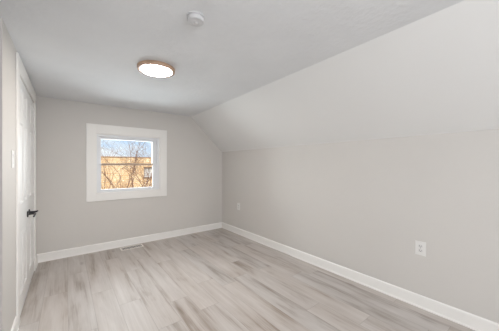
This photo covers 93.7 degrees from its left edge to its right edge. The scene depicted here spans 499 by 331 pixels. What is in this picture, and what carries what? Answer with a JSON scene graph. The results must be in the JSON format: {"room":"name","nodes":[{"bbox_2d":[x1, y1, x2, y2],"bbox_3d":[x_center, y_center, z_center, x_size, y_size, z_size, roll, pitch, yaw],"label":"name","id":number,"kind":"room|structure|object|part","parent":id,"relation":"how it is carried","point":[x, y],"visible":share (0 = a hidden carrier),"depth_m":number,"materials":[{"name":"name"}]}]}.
{"room":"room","nodes":[
{"label":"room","id":0,"kind":"room"},
{"bbox_2d":[0,17,33,330],"bbox_3d":[-1.429,0.173,0.355,1.207,2.150,5.720,0,0,-38],"label":"wall","id":1,"kind":"structure","parent":0,"point":[8,51],"depth_m":1.50,"materials":[{"name":"beige paint"}]},
{"bbox_2d":[11,150,13,167],"bbox_3d":[-1.674,-0.045,1.655,0.010,0.122,0.080,0,0,-38],"label":"light switch","id":2,"kind":"object","parent":1,"relation":"attached to","point":[12,152],"visible":1,"depth_m":1.63,"materials":[{"name":"white plastic"}]},
{"bbox_2d":[11,255,37,330],"bbox_3d":[-1.356,1.193,0.415,1.052,0.110,5.697,0,0,-38],"label":"baseboard","id":3,"kind":"structure","parent":1,"relation":"attached to","point":[15,323],"depth_m":1.73,"materials":[{"name":"white paint"}]},
{"bbox_2d":[16,52,35,327],"bbox_3d":[-2.218,0.191,2.265,0.124,2.105,1.334,0,0,-38],"label":"trim","id":4,"kind":"structure","parent":1,"relation":"attached to","point":[21,73],"depth_m":1.82,"materials":[{"name":"white paint"}]},
{"bbox_2d":[20,79,35,314],"bbox_3d":[-1.991,0.259,2.087,0.102,1.946,0.558,0,0,-38],"label":"door","id":5,"kind":"structure","parent":1,"relation":"in","point":[24,213],"depth_m":2.06,"materials":[{"name":"white paint"}]},
{"bbox_2d":[28,94,37,288],"bbox_3d":[-2.336,0.258,2.528,0.102,1.946,0.558,0,0,-38],"label":"door","id":6,"kind":"structure","parent":1,"relation":"in","point":[30,102],"depth_m":2.49,"materials":[{"name":"white paint"}]},
{"bbox_2d":[36,96,221,253],"bbox_3d":[-2.093,0.127,3.569,4.122,2.230,0.160,0,0,-38],"label":"wall","id":7,"kind":"structure","parent":0,"point":[64,218],"depth_m":3.44,"materials":[{"name":"beige paint"}]},
{"bbox_2d":[86,123,166,201],"bbox_3d":[-1.896,-0.041,3.692,1.127,1.110,0.148,0,0,-38],"label":"trim","id":8,"kind":"structure","parent":7,"relation":"attached to","point":[92,130],"depth_m":3.52,"materials":[{"name":"white paint"}]},
{"bbox_2d":[97,134,158,192],"bbox_3d":[-1.896,-0.030,3.698,0.884,0.852,0.078,0,0,-38],"label":"window","id":9,"kind":"structure","parent":7,"relation":"in","point":[155,141],"depth_m":3.69,"materials":[{"name":"white plastic"}]},
{"bbox_3d":[-1.903,-0.017,3.675,0.729,0.030,0.026,0,0,-38],"label":"meeting rail","id":10,"kind":"part","parent":9,"relation":"part of","materials":[{"name":"white plastic"}]},
{"bbox_3d":[-1.907,-0.214,3.713,0.824,0.424,0.030,0,0,-38],"label":"sash","id":11,"kind":"part","parent":9,"relation":"part of","materials":[{"name":"white plastic"}]},
{"bbox_3d":[-1.887,0.171,3.688,0.824,0.406,0.030,0,0,-38],"label":"sash","id":12,"kind":"part","parent":9,"relation":"part of","materials":[{"name":"white plastic"}]},
{"bbox_2d":[36,222,221,262],"bbox_3d":[-1.632,1.187,3.820,2.744,0.110,0.017,0,0,-38],"label":"baseboard","id":13,"kind":"structure","parent":7,"relation":"attached to","point":[43,257],"depth_m":3.55,"materials":[{"name":"white paint"}]},
{"bbox_2d":[0,0,463,116],"bbox_3d":[-0.584,-0.961,1.014,3.351,0.163,6.040,0,0,-38],"label":"ceiling","id":14,"kind":"structure","parent":0,"point":[87,51],"depth_m":1.64,"materials":[{"name":"white paint"}]},
{"bbox_2d":[137,60,174,77],"bbox_3d":[-0.841,-0.866,2.114,0.318,0.036,0.318,0,0,-38],"label":"ceiling light","id":15,"kind":"object","parent":14,"relation":"in","point":[153,68],"visible":1,"depth_m":2.06,"materials":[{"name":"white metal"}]},
{"bbox_2d":[140,65,171,76],"bbox_3d":[-0.841,-0.859,2.114,0.269,0.022,0.269,0,0,-38],"label":"diffuser","id":16,"kind":"object","parent":15,"relation":"attached to","point":[150,70],"depth_m":2.09,"materials":[{"name":"white"}]},
{"bbox_2d":[186,11,204,26],"bbox_3d":[-0.319,-0.862,1.386,0.108,0.041,0.108,0,0,-38],"label":"smoke detector","id":17,"kind":"object","parent":14,"relation":"attached to","point":[194,18],"visible":1,"depth_m":1.36,"materials":[{"name":"plastic"}]},
{"bbox_2d":[18,228,474,330],"bbox_3d":[-0.282,1.308,1.255,4.122,0.120,6.040,0,0,-38],"label":"floor","id":18,"kind":"structure","parent":0,"point":[220,279],"depth_m":2.25,"materials":[{"name":"beige wood"}]},
{"bbox_2d":[120,244,143,250],"bbox_3d":[-1.784,1.239,3.546,0.310,0.006,0.140,0,0,-38],"label":"floor vent","id":19,"kind":"object","parent":18,"relation":"in","point":[138,245],"visible":1,"depth_m":3.54,"materials":[{"name":"beige metal"}]},
{"bbox_2d":[192,0,498,151],"bbox_3d":[0.955,-0.593,2.219,1.034,0.805,6.040,0,0,-38],"label":"ceiling","id":20,"kind":"structure","parent":0,"point":[438,72],"depth_m":1.88,"materials":[{"name":"white paint"}]},
{"bbox_2d":[222,129,498,323],"bbox_3d":[1.279,0.482,2.475,0.160,1.532,6.040,0,0,-38],"label":"wall","id":21,"kind":"structure","parent":0,"point":[362,206],"depth_m":2.25,"materials":[{"name":"beige paint"}]},
{"bbox_2d":[222,222,498,330],"bbox_3d":[1.208,1.193,2.421,0.017,0.110,5.720,0,0,-38],"label":"baseboard","id":22,"kind":"structure","parent":21,"relation":"attached to","point":[474,322],"depth_m":2.26,"materials":[{"name":"white paint"}]},
{"bbox_2d":[415,240,425,256],"bbox_3d":[1.502,0.728,2.053,0.008,0.122,0.080,0,0,-38],"label":"wall outlet","id":23,"kind":"object","parent":21,"relation":"attached to","point":[420,247],"visible":1,"depth_m":2.05,"materials":[{"name":"white plastic"}]},
{"label":"outside","id":24,"kind":"structure","parent":0,"visible":0},
{"bbox_3d":[-26.582,4.477,58.317,150.000,0.300,115.400,0,0,-38],"label":"ground","id":25,"kind":"structure","parent":24,"visible":0},
{"bbox_2d":[101,156,151,188],"bbox_3d":[-11.667,1.784,27.082,23.200,5.220,9.170,0,0,-38],"label":"brick building","id":26,"kind":"structure","parent":25,"relation":"on","point":[114,180],"depth_m":21.44,"materials":[{"name":"brick"}]},
{"bbox_3d":[-9.934,0.677,22.880,0.730,0.790,0.020,0,0,-38],"label":"pane","id":27,"kind":"part","parent":26,"relation":"part of","materials":[{"name":"white glass"}]},
{"bbox_2d":[101,140,151,188],"bbox_3d":[-5.174,0.759,10.094,7.245,7.480,8.115,0,0,-29],"label":"bare tree","id":28,"kind":"object","parent":25,"relation":"on","point":[114,167],"visible":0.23,"depth_m":10.21,"materials":[{"name":"brown plant"}]},
{"bbox_2d":[101,142,151,188],"bbox_3d":[-7.706,0.621,18.176,8.232,7.748,5.711,0,0,21],"label":"bare tree","id":29,"kind":"object","parent":25,"relation":"on","point":[136,174],"visible":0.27,"depth_m":17.89,"materials":[{"name":"brown plant"}]}
]}

